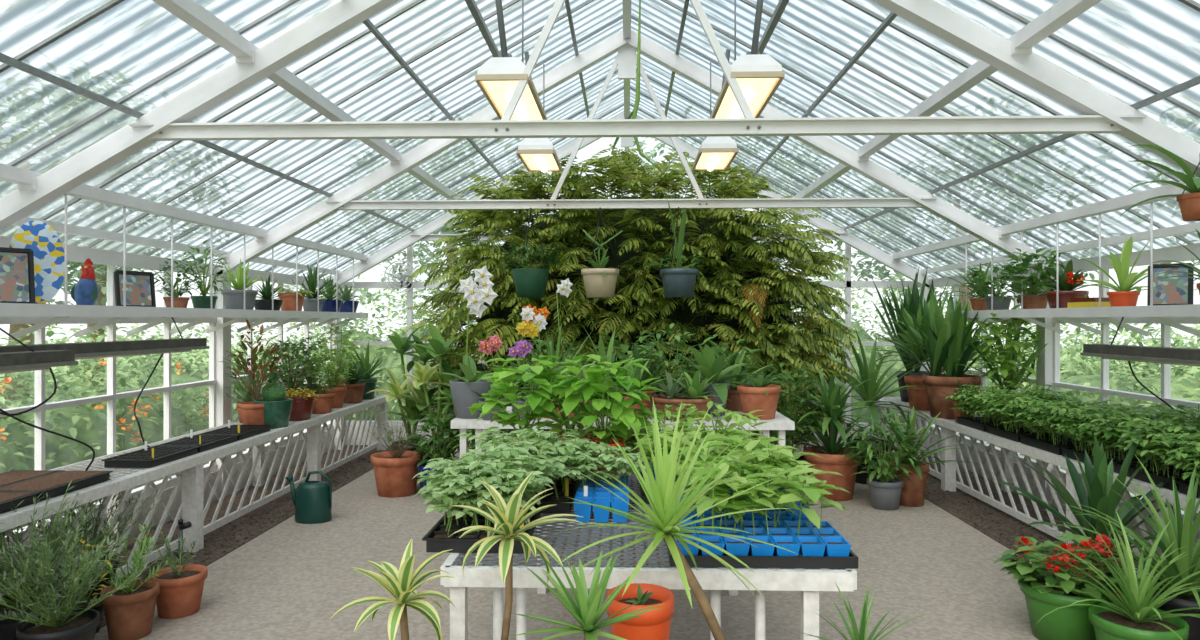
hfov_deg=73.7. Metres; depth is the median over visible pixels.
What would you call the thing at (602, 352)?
dracaena
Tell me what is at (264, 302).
potted succulent
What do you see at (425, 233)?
roof truss
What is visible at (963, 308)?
yucca
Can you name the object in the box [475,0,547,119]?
hanging light fixture
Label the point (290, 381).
potted schefflera
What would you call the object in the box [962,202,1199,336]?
shelf
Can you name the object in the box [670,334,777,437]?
potted shrub
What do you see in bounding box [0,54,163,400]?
tree
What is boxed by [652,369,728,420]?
succulent bowl
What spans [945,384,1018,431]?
seedling tray
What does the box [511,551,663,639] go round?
rosette
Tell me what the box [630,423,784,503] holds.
seedling tray
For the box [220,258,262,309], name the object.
aloe
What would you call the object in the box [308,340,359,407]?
jade plant
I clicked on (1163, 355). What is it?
light bar
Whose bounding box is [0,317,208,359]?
light bar
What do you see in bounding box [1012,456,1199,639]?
spiky plant
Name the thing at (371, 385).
aloe
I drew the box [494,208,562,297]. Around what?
hanging basket
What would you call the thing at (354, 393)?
aloe
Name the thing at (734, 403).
dracaena
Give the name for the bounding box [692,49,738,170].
hanging light fixture
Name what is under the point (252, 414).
potted croton
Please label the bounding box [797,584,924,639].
spider plant
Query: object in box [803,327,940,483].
potted palm
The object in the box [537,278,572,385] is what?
lily
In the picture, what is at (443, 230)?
tree
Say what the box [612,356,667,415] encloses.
dracaena
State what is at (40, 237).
board
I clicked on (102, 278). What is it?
tree
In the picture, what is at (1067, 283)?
anthurium
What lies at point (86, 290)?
rooster figurine
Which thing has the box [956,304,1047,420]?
potted shrub
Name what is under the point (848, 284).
wall
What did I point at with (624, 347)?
potted shrub
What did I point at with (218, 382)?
wall
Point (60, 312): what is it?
shelf
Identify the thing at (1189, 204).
hanging epiphyllum
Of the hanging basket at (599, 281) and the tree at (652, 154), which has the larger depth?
the tree at (652, 154)
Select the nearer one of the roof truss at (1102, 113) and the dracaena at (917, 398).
the roof truss at (1102, 113)
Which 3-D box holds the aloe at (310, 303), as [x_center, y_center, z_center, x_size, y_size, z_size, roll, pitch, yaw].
[-3.122,-0.352,8.782,0.523,0.555,0.615,0,0,-38]
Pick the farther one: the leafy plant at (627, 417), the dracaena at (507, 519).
the leafy plant at (627, 417)
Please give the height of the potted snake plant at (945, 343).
1.281 m
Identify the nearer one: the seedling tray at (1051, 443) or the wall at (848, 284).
the seedling tray at (1051, 443)
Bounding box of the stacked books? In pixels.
[1067,297,1110,307]
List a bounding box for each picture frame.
[0,247,34,303]
[113,270,155,306]
[1147,263,1193,305]
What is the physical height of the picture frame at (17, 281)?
0.328 m
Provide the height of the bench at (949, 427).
0.668 m
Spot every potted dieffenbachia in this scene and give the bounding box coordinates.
[366,326,452,478]
[395,323,463,459]
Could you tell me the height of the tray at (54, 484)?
0.052 m
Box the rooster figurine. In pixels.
[70,258,98,304]
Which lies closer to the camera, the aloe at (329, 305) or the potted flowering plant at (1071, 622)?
the potted flowering plant at (1071, 622)
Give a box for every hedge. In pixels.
[0,322,326,512]
[291,254,946,422]
[940,322,1199,426]
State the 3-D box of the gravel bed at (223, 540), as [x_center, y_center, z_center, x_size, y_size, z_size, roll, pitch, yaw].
[-3.029,1.638,4.455,0.885,0.114,11.500,0,0,2]
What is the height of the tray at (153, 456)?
0.108 m
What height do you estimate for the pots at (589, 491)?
0.269 m
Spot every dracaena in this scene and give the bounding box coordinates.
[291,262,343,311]
[330,539,454,639]
[447,471,581,639]
[562,353,612,416]
[567,328,661,389]
[612,342,679,410]
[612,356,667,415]
[690,347,781,410]
[869,300,971,410]
[941,261,1005,309]
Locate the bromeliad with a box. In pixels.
[1073,236,1149,306]
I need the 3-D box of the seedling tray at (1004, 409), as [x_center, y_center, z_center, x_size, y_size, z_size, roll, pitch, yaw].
[3.338,0.747,6.367,0.646,0.372,0.754,0,0,2]
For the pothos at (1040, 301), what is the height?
0.535 m
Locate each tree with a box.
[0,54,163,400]
[0,69,249,381]
[312,110,551,332]
[405,144,859,451]
[556,396,798,639]
[616,93,860,278]
[810,95,1123,325]
[1113,106,1199,289]
[1138,172,1180,212]
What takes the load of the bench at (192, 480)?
on the gravel bed at (223, 540)
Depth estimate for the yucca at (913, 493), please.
6.85 m
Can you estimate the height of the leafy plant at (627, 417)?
0.623 m
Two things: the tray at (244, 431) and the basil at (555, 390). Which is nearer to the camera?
the basil at (555, 390)
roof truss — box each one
[0,0,1199,230]
[214,30,1048,275]
[331,112,931,287]
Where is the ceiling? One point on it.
(192, 12)
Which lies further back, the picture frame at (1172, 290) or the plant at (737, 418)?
the picture frame at (1172, 290)
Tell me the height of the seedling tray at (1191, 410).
0.422 m
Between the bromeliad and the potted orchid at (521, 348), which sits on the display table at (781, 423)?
the potted orchid at (521, 348)
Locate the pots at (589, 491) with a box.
[562,438,645,522]
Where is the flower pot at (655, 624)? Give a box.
[607,583,673,639]
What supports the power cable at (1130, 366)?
attached to the light bar at (1163, 355)
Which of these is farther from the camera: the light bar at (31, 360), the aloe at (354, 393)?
the aloe at (354, 393)
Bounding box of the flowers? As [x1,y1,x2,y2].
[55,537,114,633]
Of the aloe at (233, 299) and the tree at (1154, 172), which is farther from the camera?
the tree at (1154, 172)
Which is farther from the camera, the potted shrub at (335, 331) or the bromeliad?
the potted shrub at (335, 331)
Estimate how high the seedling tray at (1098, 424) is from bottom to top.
0.378 m
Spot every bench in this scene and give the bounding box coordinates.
[0,395,387,594]
[871,397,1199,576]
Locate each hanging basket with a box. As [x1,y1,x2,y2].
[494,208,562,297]
[571,207,623,297]
[649,199,706,297]
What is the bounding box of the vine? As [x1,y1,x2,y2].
[612,0,659,169]
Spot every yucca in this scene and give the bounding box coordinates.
[864,406,978,506]
[905,294,994,390]
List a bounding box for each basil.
[468,355,572,438]
[515,355,617,454]
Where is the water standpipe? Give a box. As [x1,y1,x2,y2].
[178,519,191,564]
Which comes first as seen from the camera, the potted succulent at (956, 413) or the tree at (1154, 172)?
the potted succulent at (956, 413)
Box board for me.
[9,220,64,303]
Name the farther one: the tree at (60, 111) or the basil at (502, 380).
the tree at (60, 111)
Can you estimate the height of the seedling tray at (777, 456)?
0.307 m
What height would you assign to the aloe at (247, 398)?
0.449 m
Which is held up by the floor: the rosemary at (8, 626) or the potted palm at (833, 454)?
the potted palm at (833, 454)
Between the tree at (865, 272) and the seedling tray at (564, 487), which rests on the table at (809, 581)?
the seedling tray at (564, 487)
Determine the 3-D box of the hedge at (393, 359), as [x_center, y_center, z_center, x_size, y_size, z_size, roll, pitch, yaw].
[0.400,0.508,12.715,10.878,3.264,2.323,0,0,2]
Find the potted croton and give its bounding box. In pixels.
[224,319,289,424]
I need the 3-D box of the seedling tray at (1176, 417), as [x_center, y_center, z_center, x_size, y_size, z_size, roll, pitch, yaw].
[3.520,0.722,4.437,0.495,0.423,0.961,0,0,2]
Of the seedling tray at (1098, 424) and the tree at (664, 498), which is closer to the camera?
the tree at (664, 498)
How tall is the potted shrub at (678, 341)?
0.617 m
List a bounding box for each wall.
[0,236,340,588]
[341,147,919,446]
[920,243,1199,546]
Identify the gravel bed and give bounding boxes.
[54,445,391,627]
[889,449,1157,597]
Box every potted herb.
[85,523,174,639]
[150,528,207,618]
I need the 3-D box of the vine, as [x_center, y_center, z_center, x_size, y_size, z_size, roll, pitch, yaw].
[0.254,-1.789,6.027,0.398,1.343,0.100,0,0,24]
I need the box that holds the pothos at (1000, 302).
[962,263,1017,309]
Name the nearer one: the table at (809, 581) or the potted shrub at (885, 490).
the table at (809, 581)
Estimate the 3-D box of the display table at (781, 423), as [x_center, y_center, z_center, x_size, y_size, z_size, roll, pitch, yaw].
[0.149,1.120,5.473,2.170,0.960,0.850,0,0,2]
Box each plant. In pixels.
[305,370,337,413]
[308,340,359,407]
[406,413,459,498]
[550,354,664,474]
[623,403,713,464]
[659,344,762,416]
[670,401,766,446]
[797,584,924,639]
[872,265,948,401]
[881,287,1006,418]
[993,429,1199,601]
[994,533,1124,639]
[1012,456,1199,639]
[1026,509,1199,639]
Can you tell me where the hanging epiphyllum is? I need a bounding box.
[1118,144,1199,220]
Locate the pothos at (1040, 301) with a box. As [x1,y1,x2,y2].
[996,248,1064,308]
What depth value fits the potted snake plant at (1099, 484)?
4.49 m
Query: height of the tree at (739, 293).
3.554 m
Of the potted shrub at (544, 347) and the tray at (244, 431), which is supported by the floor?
the potted shrub at (544, 347)
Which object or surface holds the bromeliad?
on the shelf at (1154, 312)
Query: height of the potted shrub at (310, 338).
0.754 m
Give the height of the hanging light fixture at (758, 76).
0.942 m
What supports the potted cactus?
on the bench at (192, 480)
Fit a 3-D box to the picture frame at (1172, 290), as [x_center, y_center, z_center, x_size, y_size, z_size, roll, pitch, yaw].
[3.679,-0.219,5.157,0.240,0.288,0.093,0,0,40]
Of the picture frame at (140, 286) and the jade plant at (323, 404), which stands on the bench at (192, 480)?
the jade plant at (323, 404)
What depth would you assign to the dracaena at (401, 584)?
2.12 m
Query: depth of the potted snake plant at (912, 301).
9.17 m
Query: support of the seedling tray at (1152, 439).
on the bench at (949, 427)
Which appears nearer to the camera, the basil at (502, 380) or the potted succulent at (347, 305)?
the basil at (502, 380)
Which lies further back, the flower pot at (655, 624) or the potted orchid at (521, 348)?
the potted orchid at (521, 348)
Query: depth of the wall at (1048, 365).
6.80 m
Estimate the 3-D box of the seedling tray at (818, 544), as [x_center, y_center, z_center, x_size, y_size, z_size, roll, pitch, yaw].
[0.571,0.662,2.843,0.664,0.302,0.435,0,0,2]
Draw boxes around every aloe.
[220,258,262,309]
[225,375,264,422]
[316,276,353,311]
[333,358,372,402]
[341,341,400,398]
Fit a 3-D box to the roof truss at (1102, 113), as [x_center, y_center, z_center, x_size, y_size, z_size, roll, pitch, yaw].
[0.146,-1.491,4.340,7.561,2.228,0.115,0,0,2]
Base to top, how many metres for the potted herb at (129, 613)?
0.532 m
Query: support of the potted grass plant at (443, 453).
on the floor
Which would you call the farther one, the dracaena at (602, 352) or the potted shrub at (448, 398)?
the potted shrub at (448, 398)
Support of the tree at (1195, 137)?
on the lawn
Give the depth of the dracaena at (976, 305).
7.73 m
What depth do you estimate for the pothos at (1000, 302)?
7.33 m
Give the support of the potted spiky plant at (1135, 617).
on the floor
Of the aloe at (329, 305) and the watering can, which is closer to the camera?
the watering can
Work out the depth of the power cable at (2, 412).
4.41 m
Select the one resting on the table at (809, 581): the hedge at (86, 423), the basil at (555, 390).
the basil at (555, 390)
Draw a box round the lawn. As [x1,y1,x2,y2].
[0,348,1199,530]
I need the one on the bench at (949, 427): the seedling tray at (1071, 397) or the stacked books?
the seedling tray at (1071, 397)
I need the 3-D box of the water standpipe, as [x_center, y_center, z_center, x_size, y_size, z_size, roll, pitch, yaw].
[-2.644,1.435,5.091,0.081,0.330,0.038,0,0,2]
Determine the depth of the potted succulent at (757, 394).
5.12 m
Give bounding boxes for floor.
[94,446,1038,639]
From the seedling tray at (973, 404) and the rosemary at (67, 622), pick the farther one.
the seedling tray at (973, 404)
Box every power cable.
[0,367,94,470]
[134,353,185,446]
[1128,361,1186,419]
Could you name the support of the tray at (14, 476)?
on the bench at (192, 480)
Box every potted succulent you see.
[152,258,206,307]
[179,240,228,308]
[247,275,289,309]
[335,283,362,312]
[731,371,790,419]
[942,379,983,421]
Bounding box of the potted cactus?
[254,369,292,428]
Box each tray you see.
[0,470,62,486]
[0,471,112,500]
[0,492,39,513]
[101,441,199,467]
[156,429,238,452]
[201,420,271,440]
[412,443,568,552]
[455,428,613,512]
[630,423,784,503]
[655,439,822,521]
[667,462,857,568]
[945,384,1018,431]
[975,389,1056,441]
[993,379,1086,433]
[1013,399,1110,454]
[1045,405,1156,467]
[1057,391,1130,447]
[1103,404,1199,466]
[1109,413,1199,490]
[1158,410,1199,467]
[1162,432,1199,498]
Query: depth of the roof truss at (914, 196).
7.17 m
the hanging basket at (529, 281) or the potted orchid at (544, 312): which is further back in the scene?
the hanging basket at (529, 281)
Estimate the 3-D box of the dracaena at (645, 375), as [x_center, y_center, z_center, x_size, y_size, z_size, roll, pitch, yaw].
[0.266,0.394,5.614,0.744,0.491,0.629,0,0,-26]
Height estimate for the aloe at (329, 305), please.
0.459 m
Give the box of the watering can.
[285,470,331,523]
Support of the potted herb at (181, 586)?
on the floor
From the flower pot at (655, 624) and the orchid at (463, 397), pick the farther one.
the orchid at (463, 397)
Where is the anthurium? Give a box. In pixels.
[1033,259,1101,307]
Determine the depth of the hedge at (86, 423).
8.24 m
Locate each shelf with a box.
[0,194,367,338]
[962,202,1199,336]
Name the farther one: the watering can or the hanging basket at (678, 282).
the hanging basket at (678, 282)
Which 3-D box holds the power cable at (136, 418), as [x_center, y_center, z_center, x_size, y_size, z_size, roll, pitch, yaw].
[-3.183,0.574,5.808,0.165,0.714,0.806,0,0,2]
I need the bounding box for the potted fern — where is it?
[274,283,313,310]
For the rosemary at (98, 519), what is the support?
on the gravel bed at (223, 540)
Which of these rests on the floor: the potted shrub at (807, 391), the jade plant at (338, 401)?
the potted shrub at (807, 391)
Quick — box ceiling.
[0,0,1199,279]
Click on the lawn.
(1191, 371)
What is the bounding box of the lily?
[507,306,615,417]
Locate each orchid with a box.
[439,265,497,418]
[472,334,510,419]
[505,340,534,418]
[517,304,549,406]
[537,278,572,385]
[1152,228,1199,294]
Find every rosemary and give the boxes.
[0,480,130,639]
[0,518,163,639]
[23,474,162,596]
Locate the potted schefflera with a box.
[258,339,324,395]
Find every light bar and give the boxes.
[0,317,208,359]
[0,328,77,372]
[1080,317,1199,366]
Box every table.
[440,457,856,639]
[451,406,794,568]
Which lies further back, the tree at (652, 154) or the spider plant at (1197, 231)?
the tree at (652, 154)
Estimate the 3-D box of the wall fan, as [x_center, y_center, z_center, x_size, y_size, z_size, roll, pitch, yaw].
[-2.528,-0.550,10.181,0.412,0.412,0.140,0,0,2]
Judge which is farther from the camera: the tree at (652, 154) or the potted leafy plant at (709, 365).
the tree at (652, 154)
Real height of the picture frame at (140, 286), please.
0.268 m
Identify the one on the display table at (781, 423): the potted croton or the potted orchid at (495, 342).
the potted orchid at (495, 342)
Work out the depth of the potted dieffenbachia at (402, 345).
8.12 m
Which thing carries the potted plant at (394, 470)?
on the floor
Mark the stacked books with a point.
(1074, 302)
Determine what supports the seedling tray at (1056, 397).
on the bench at (949, 427)
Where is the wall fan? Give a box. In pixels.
[384,260,415,292]
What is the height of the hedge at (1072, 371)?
2.236 m
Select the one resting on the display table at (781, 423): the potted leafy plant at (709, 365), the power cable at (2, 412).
the potted leafy plant at (709, 365)
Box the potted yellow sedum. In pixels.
[285,387,316,420]
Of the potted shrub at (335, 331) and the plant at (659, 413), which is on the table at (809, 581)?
the plant at (659, 413)
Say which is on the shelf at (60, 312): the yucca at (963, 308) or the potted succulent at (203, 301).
the potted succulent at (203, 301)
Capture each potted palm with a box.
[769,368,900,500]
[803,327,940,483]
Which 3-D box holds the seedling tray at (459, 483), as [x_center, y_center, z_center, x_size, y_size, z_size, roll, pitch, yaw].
[-0.438,0.648,3.104,0.626,0.330,0.707,0,0,2]
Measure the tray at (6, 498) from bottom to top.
0.052 m
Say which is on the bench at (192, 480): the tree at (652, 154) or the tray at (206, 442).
the tray at (206, 442)
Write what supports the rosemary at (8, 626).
on the gravel bed at (223, 540)
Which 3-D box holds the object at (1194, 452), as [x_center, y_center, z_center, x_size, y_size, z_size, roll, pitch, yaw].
[3.258,0.761,4.054,0.593,0.343,0.803,0,0,2]
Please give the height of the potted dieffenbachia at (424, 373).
1.573 m
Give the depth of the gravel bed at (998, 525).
6.66 m
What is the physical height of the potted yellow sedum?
0.309 m
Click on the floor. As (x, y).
(287, 582)
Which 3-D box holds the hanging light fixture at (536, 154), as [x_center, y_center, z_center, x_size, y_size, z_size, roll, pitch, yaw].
[-0.495,-1.751,6.670,0.302,0.931,0.772,0,0,2]
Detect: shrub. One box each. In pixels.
[289,337,330,393]
[316,323,360,385]
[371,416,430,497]
[429,370,515,458]
[496,336,588,436]
[582,330,673,508]
[635,323,700,393]
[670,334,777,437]
[749,362,829,493]
[841,410,932,510]
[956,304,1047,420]
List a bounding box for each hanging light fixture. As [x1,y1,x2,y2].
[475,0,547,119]
[516,52,561,171]
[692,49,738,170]
[710,0,784,117]
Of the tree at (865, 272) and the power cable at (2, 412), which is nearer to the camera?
the power cable at (2, 412)
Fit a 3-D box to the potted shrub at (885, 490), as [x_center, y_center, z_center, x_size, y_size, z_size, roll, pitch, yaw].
[2.436,1.187,6.828,0.725,0.824,0.682,0,0,2]
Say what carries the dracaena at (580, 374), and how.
on the display table at (781, 423)

